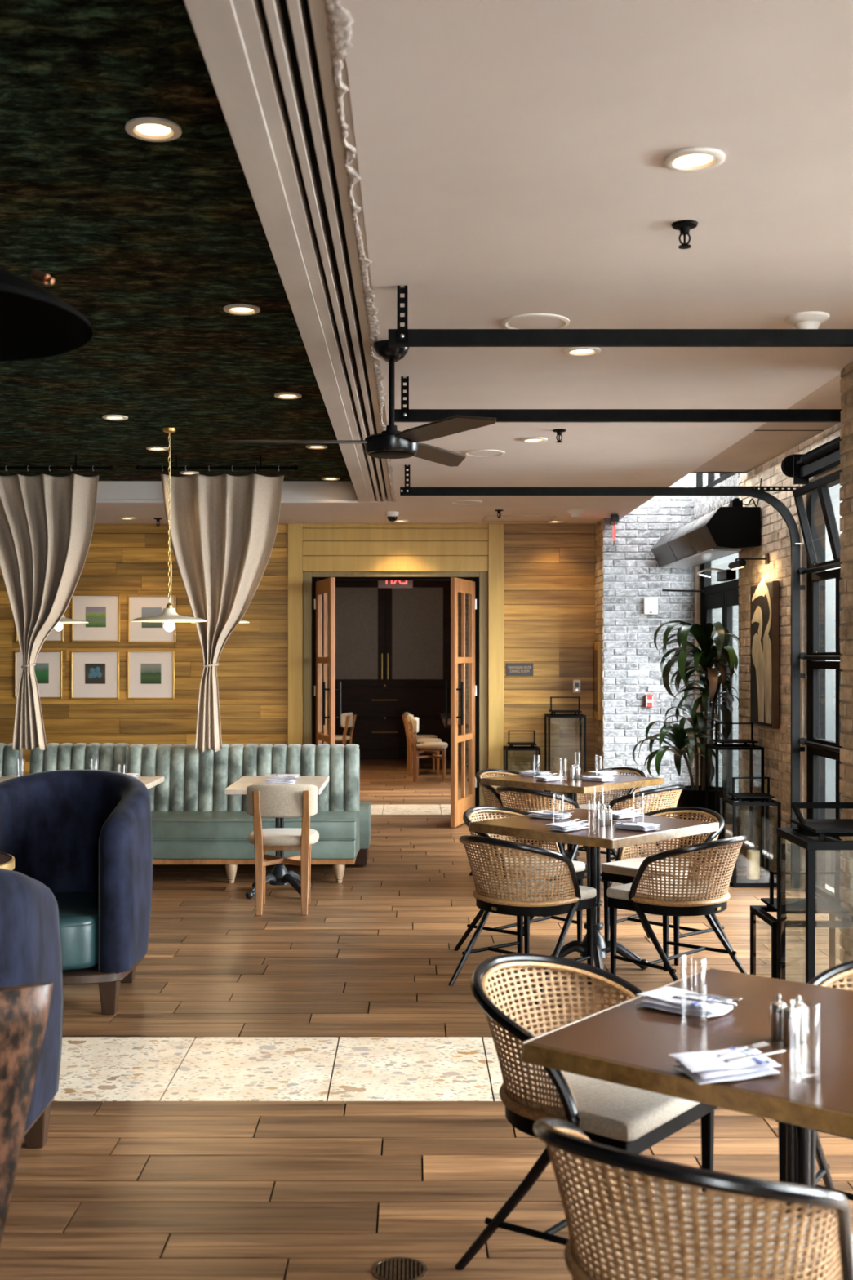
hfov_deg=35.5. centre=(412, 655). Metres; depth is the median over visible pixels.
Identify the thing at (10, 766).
bench
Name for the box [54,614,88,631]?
pendant
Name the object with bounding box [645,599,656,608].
grille
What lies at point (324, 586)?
door
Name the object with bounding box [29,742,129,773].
bench
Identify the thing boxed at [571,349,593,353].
diffuser
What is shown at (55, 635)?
framed picture
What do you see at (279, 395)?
recessed light
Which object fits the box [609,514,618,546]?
exit sign
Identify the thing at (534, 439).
recessed light
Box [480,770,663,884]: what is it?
dining table
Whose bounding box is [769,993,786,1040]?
shaker
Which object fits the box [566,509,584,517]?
smoke detector
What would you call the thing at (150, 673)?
print
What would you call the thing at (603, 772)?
napkin
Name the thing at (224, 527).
curtain
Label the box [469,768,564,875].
cane chair
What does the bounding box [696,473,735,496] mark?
window
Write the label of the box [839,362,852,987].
wall pillar
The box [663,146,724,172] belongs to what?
recessed light
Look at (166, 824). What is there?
seat cushion
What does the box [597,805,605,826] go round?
shaker
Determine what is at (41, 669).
print
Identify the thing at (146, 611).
print
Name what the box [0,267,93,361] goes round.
dome pendant
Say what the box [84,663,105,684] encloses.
print
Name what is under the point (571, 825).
napkin
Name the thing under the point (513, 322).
grille
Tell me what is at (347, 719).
wooden chair
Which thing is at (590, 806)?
seat cushion
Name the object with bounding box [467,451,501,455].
grille
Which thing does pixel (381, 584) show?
exit sign
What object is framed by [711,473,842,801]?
window
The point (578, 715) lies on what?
lantern
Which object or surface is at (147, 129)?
diffuser
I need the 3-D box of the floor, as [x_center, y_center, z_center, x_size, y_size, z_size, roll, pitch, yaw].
[1.650,1.650,8.700,15.700,0.100,25.800,0,0,0]
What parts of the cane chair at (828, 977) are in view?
leg, seat frame, leg, rail, cane panel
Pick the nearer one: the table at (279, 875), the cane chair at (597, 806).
the table at (279, 875)
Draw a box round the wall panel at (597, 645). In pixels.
[594,642,601,719]
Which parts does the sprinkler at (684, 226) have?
frame arm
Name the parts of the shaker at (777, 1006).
knob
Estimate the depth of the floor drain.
3.47 m
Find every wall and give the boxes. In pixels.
[0,523,595,818]
[457,580,472,756]
[594,473,707,817]
[689,471,748,473]
[694,422,842,889]
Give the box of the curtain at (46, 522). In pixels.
[0,473,98,750]
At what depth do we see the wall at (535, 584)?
13.10 m
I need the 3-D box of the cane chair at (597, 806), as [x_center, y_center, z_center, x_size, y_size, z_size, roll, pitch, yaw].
[1.432,1.225,9.892,0.590,0.764,0.587,0,0,-45]
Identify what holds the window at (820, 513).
in the wall at (775, 533)
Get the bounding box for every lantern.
[503,730,540,798]
[544,696,586,804]
[705,722,764,871]
[722,777,781,887]
[750,871,852,987]
[777,802,852,983]
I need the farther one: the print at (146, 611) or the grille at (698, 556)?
the print at (146, 611)
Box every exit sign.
[377,580,413,587]
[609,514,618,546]
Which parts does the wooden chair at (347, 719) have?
seat, leg, backrest, leg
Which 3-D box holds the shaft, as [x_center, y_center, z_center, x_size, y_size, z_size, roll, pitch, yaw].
[2.570,-1.253,7.586,0.152,0.216,2.872,0,0,0]
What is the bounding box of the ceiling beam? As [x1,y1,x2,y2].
[183,0,397,502]
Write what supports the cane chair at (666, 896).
on the floor
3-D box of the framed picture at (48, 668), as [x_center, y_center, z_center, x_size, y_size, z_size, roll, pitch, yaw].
[-3.678,0.183,13.083,0.466,0.466,0.026,0,0,0]
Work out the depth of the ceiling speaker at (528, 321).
5.15 m
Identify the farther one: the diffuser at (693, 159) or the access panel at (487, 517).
the access panel at (487, 517)
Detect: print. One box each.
[34,662,48,683]
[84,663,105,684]
[85,606,106,626]
[140,663,160,684]
[142,607,162,627]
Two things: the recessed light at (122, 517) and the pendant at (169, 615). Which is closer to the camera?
the pendant at (169, 615)
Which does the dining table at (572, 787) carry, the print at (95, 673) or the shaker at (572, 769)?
the shaker at (572, 769)
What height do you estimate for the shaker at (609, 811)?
0.101 m
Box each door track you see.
[388,285,852,346]
[394,376,842,422]
[400,464,804,888]
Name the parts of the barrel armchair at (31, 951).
leg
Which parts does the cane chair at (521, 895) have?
leg, cane panel, leg, rail, seat frame, leg, leg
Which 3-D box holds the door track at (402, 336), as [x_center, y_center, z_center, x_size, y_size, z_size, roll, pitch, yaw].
[1.276,0.140,4.689,2.724,2.880,0.057,0,0,0]
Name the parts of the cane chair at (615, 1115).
leg, cane panel, rail, seat frame, leg, leg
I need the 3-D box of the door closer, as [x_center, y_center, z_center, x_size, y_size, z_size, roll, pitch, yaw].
[2.556,-0.655,11.549,0.290,0.168,1.305,0,0,-12]
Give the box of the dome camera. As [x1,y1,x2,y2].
[385,511,399,521]
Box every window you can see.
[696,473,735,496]
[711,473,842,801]
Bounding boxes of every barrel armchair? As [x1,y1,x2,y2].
[0,769,152,1014]
[0,868,63,1148]
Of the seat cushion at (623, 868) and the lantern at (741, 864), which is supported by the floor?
the lantern at (741, 864)
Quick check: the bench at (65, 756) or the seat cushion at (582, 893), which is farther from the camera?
the bench at (65, 756)
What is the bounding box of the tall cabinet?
[321,580,450,759]
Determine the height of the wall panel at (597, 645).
0.740 m
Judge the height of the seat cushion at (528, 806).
0.048 m
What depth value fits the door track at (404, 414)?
6.20 m
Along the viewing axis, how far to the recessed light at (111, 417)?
8.22 m
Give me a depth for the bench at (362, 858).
10.06 m
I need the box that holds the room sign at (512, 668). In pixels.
[506,662,533,675]
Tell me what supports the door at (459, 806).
in the wall at (535, 584)
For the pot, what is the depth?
10.47 m
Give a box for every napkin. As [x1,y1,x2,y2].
[123,773,137,777]
[262,777,299,783]
[264,773,299,778]
[520,769,552,776]
[528,809,573,819]
[533,773,563,781]
[546,818,589,831]
[579,774,614,782]
[587,768,618,776]
[610,819,661,831]
[612,807,641,818]
[635,986,742,1017]
[668,1041,786,1084]
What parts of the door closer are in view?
arm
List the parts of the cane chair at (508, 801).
cane panel, rail, seat frame, leg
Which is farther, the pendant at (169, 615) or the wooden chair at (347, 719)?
the wooden chair at (347, 719)
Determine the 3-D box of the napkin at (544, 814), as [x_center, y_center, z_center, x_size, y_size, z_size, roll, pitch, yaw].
[0.729,0.831,6.984,0.246,0.038,0.134,0,0,42]
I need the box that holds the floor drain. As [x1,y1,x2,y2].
[371,1256,427,1279]
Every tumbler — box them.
[686,975,706,1021]
[792,1003,820,1081]
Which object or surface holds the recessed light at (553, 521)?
in the ceiling at (511, 154)
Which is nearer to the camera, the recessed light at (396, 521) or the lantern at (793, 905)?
the lantern at (793, 905)
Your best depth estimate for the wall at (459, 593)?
21.09 m
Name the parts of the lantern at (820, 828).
post, post, frame, lid, handle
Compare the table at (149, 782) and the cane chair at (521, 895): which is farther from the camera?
the table at (149, 782)
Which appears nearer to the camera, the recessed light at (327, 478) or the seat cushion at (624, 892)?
the seat cushion at (624, 892)
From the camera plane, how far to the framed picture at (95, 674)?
13.08 m
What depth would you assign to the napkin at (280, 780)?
8.78 m
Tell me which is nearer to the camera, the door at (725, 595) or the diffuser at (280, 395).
the diffuser at (280, 395)
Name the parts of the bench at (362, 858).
seat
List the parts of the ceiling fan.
blade, plate, blade, blade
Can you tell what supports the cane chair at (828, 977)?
on the floor
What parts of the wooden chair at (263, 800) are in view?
leg, leg, backrest, seat, leg, leg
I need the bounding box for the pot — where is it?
[676,785,727,858]
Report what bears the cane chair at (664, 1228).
on the floor
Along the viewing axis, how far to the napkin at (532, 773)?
9.42 m
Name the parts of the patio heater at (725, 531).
casing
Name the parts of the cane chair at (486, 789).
rail, cane panel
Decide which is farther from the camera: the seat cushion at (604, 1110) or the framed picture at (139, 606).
the framed picture at (139, 606)
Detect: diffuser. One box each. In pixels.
[136,124,170,135]
[231,307,253,311]
[280,395,295,396]
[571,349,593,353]
[675,154,713,165]
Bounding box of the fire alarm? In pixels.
[644,694,653,706]
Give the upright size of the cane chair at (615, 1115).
0.764 m
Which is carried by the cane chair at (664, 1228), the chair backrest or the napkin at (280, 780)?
the chair backrest
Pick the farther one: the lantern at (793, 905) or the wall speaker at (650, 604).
the wall speaker at (650, 604)
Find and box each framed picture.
[14,650,62,697]
[15,623,63,641]
[71,594,119,641]
[71,650,119,698]
[127,650,174,698]
[128,595,175,642]
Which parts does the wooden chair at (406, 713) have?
leg, backrest, seat, leg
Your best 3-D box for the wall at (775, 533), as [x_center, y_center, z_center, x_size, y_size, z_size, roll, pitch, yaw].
[2.727,0.049,9.290,0.147,3.103,6.580,0,0,0]
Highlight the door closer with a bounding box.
[662,568,736,592]
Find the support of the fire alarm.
attached to the brick wall at (627, 572)
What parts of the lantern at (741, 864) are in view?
post, post, handle, frame, lid, post, post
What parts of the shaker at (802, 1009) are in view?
knob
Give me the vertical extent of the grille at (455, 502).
0.003 m
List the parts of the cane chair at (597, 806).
rail, leg, cane panel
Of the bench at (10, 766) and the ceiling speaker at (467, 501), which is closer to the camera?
the bench at (10, 766)
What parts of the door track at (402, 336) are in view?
track rail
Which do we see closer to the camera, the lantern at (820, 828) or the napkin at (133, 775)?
the lantern at (820, 828)
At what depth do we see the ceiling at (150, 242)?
4.95 m
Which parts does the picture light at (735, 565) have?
lamp shade, arm, wall plate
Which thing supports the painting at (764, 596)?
attached to the wall at (775, 533)
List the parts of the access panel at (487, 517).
panel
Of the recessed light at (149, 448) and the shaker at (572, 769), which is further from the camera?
the recessed light at (149, 448)
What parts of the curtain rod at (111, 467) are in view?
rod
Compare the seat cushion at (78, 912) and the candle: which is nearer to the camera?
the seat cushion at (78, 912)
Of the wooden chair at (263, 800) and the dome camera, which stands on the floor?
the wooden chair at (263, 800)
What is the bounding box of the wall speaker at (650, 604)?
[643,597,657,614]
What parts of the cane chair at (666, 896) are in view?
leg, leg, leg, seat frame, rail, cane panel, leg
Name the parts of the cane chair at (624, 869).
leg, leg, seat frame, rail, cane panel, leg, leg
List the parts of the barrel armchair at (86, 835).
leg, leg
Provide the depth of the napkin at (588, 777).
9.02 m
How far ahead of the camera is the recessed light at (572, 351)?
5.65 m
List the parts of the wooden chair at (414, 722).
leg, leg, backrest, seat, leg, leg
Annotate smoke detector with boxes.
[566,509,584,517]
[785,311,830,328]
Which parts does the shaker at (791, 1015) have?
knob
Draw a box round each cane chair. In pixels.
[448,835,596,1004]
[453,805,585,953]
[454,953,717,1270]
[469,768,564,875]
[495,786,587,878]
[533,1117,852,1279]
[563,767,645,862]
[586,784,684,886]
[601,806,733,965]
[606,835,747,982]
[774,960,852,1204]
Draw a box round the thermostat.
[573,680,580,692]
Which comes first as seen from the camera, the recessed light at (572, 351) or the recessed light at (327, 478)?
the recessed light at (572, 351)
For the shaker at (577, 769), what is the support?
on the dining table at (572, 787)
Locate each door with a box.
[314,577,341,748]
[444,577,476,827]
[700,552,739,838]
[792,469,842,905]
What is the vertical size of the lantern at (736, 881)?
0.747 m
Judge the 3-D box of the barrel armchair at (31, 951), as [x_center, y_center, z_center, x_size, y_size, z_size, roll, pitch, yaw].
[-1.555,1.085,4.012,0.851,1.030,0.888,0,0,0]
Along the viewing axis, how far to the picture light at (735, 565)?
9.94 m
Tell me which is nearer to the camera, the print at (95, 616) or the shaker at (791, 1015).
the shaker at (791, 1015)
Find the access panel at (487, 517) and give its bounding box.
[482,515,556,521]
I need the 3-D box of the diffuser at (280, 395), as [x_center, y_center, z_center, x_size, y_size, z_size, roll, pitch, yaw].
[-0.707,-1.477,7.545,0.096,0.001,0.096,0,0,0]
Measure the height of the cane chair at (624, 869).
0.764 m
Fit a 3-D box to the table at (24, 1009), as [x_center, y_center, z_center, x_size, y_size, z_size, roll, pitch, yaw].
[-1.141,1.167,3.033,0.536,0.865,0.494,0,0,-30]
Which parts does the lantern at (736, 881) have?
post, post, handle, lid, frame, post, post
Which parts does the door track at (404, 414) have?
track rail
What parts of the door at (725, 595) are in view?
frame post, rail, pull handle, pull handle, frame rail, rail, rail, frame post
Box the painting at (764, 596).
[750,578,779,728]
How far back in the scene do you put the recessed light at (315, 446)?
9.38 m
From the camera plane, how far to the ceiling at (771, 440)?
8.91 m
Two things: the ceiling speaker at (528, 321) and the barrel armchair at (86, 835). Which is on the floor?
the barrel armchair at (86, 835)
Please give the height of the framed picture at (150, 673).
0.472 m
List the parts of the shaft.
bearing plate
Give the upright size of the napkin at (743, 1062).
0.038 m
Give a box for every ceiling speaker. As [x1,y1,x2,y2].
[450,499,482,504]
[463,448,505,456]
[502,313,569,328]
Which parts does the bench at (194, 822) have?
leg, panel, seat, leg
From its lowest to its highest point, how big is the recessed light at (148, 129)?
0.011 m
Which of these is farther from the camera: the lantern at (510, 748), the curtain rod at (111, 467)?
the lantern at (510, 748)
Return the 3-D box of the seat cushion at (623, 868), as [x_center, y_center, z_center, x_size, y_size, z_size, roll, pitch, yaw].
[1.352,1.146,7.192,0.478,0.048,0.494,0,0,-45]
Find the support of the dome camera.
attached to the ceiling at (511, 154)
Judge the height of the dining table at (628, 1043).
0.749 m
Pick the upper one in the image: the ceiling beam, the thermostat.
the ceiling beam
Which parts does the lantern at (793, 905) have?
post, post, frame, handle, lid, post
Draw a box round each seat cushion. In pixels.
[53,892,98,969]
[151,810,359,839]
[478,876,596,902]
[497,806,561,814]
[505,855,585,878]
[510,1063,700,1141]
[563,804,620,810]
[601,857,706,879]
[606,876,724,901]
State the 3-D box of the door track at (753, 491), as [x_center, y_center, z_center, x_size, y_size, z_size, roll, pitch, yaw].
[1.292,0.140,9.082,2.756,2.880,0.095,0,0,0]
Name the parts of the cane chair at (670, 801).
leg, leg, rail, cane panel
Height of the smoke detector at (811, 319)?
0.066 m
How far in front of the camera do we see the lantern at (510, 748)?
12.79 m
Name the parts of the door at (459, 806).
pull handle, pull handle, rail, rail, rail, rail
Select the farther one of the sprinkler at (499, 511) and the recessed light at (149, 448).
the sprinkler at (499, 511)
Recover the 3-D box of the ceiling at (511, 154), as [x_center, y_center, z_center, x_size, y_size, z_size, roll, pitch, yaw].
[-2.015,-1.437,4.600,7.970,0.286,17.200,0,0,0]
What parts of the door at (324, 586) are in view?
rail, rail, rail, pull handle, pull handle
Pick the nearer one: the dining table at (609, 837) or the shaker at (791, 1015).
the shaker at (791, 1015)
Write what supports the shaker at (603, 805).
on the dining table at (609, 837)
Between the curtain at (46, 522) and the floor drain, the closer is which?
the floor drain
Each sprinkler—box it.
[154,518,162,525]
[494,509,503,518]
[552,428,566,442]
[671,219,697,248]
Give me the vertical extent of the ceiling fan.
0.467 m
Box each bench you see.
[0,742,22,776]
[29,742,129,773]
[127,743,359,883]
[354,801,370,864]
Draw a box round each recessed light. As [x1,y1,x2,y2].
[102,414,128,420]
[119,516,136,519]
[124,116,182,142]
[146,446,168,451]
[179,471,199,475]
[223,303,260,315]
[274,392,302,399]
[305,444,328,448]
[321,476,340,480]
[395,520,408,522]
[521,436,547,443]
[546,520,563,523]
[564,346,600,356]
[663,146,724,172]
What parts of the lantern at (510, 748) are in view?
post, post, lid, frame, handle, post, post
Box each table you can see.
[0,776,164,789]
[0,852,14,870]
[0,982,53,1246]
[224,775,328,898]
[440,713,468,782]
[468,808,719,969]
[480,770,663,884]
[521,967,852,1221]
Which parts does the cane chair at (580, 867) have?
leg, cane panel, rail, leg, seat frame, leg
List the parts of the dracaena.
stem, stem, stem, stem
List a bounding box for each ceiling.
[0,0,351,480]
[93,0,852,524]
[690,373,842,473]
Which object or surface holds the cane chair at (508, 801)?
on the floor
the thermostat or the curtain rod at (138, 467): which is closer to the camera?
the curtain rod at (138, 467)
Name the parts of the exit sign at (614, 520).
panel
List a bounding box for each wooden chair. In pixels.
[246,783,319,915]
[321,712,356,746]
[402,711,437,771]
[404,714,441,776]
[408,716,448,782]
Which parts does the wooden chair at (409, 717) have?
leg, leg, backrest, seat, leg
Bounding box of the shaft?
[781,436,842,484]
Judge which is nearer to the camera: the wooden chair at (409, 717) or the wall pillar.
the wall pillar
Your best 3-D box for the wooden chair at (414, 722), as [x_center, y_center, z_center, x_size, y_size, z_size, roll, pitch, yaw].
[0.203,1.194,17.052,0.495,0.812,0.444,0,0,4]
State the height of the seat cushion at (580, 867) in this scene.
0.048 m
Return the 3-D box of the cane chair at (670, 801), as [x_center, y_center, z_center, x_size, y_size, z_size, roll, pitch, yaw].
[1.522,1.225,8.898,0.587,0.764,0.590,0,0,-45]
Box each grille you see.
[453,501,479,503]
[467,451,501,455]
[507,316,563,328]
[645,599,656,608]
[662,548,741,568]
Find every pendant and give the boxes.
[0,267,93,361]
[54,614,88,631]
[131,427,207,631]
[190,619,248,623]
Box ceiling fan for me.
[222,339,496,466]
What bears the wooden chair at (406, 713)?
on the floor
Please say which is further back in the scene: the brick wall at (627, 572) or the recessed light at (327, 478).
the brick wall at (627, 572)
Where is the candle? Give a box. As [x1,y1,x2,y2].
[746,849,759,879]
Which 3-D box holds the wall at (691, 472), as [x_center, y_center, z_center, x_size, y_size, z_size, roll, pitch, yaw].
[2.350,-2.001,11.880,0.900,1.399,2.640,0,0,0]
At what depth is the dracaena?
10.52 m
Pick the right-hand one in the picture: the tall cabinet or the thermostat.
the thermostat
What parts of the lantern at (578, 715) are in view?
post, post, handle, frame, lid, post, post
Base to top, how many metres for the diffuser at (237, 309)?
0.001 m
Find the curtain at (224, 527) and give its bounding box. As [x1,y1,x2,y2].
[160,474,284,751]
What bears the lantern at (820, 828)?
on the floor
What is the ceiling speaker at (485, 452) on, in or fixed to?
attached to the ceiling at (511, 154)
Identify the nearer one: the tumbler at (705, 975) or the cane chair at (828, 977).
the tumbler at (705, 975)
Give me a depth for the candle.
9.34 m
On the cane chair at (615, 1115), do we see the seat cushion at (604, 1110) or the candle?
the seat cushion at (604, 1110)
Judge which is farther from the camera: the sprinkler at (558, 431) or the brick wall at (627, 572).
the brick wall at (627, 572)
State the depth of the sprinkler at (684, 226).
4.00 m
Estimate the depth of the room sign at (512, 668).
13.09 m
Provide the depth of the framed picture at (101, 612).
13.08 m
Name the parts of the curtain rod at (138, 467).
rod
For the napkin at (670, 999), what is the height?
0.038 m
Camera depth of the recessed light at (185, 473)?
10.70 m
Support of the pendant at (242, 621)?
hanging from the ceiling at (150, 242)
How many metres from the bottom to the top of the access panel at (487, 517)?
0.009 m
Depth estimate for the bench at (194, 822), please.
9.82 m
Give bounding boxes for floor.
[0,756,852,1279]
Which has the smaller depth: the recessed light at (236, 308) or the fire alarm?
the recessed light at (236, 308)
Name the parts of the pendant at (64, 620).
bulb, lamp shade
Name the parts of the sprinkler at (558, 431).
frame arm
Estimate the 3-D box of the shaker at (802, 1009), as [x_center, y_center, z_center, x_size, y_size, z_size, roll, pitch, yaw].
[0.852,0.799,2.940,0.037,0.101,0.036,0,0,0]
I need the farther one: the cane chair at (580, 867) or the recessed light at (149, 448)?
the recessed light at (149, 448)
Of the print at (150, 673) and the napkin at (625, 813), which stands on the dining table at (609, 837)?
the napkin at (625, 813)
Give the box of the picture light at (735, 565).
[728,553,768,569]
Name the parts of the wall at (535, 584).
casing, door frame, door frame, door frame, casing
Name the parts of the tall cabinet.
frosted pane, door, handle, handle, handle, drawer, drawer, handle, door, frosted pane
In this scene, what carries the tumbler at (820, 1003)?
on the dining table at (628, 1043)
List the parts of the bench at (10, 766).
panel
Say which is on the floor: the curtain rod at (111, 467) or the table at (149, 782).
the table at (149, 782)
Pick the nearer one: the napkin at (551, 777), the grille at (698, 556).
the napkin at (551, 777)
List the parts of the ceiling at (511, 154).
moulding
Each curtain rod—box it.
[0,454,113,471]
[136,454,297,471]
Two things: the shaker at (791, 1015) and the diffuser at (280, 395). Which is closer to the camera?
the shaker at (791, 1015)
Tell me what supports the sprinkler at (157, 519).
attached to the ceiling at (511, 154)
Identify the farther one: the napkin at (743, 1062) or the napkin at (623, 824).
the napkin at (623, 824)
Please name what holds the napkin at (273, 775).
on the table at (279, 875)
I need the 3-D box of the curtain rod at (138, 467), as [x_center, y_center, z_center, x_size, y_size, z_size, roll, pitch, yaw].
[-1.440,-1.420,9.800,1.196,0.120,0.041,0,0,0]
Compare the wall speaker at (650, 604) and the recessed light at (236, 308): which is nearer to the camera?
the recessed light at (236, 308)
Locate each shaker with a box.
[569,764,575,779]
[575,764,580,779]
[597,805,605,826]
[602,804,606,824]
[605,805,613,825]
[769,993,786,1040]
[782,999,799,1047]
[792,995,807,1042]
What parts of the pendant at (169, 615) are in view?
lamp shade, chain, bulb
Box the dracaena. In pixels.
[632,620,741,858]

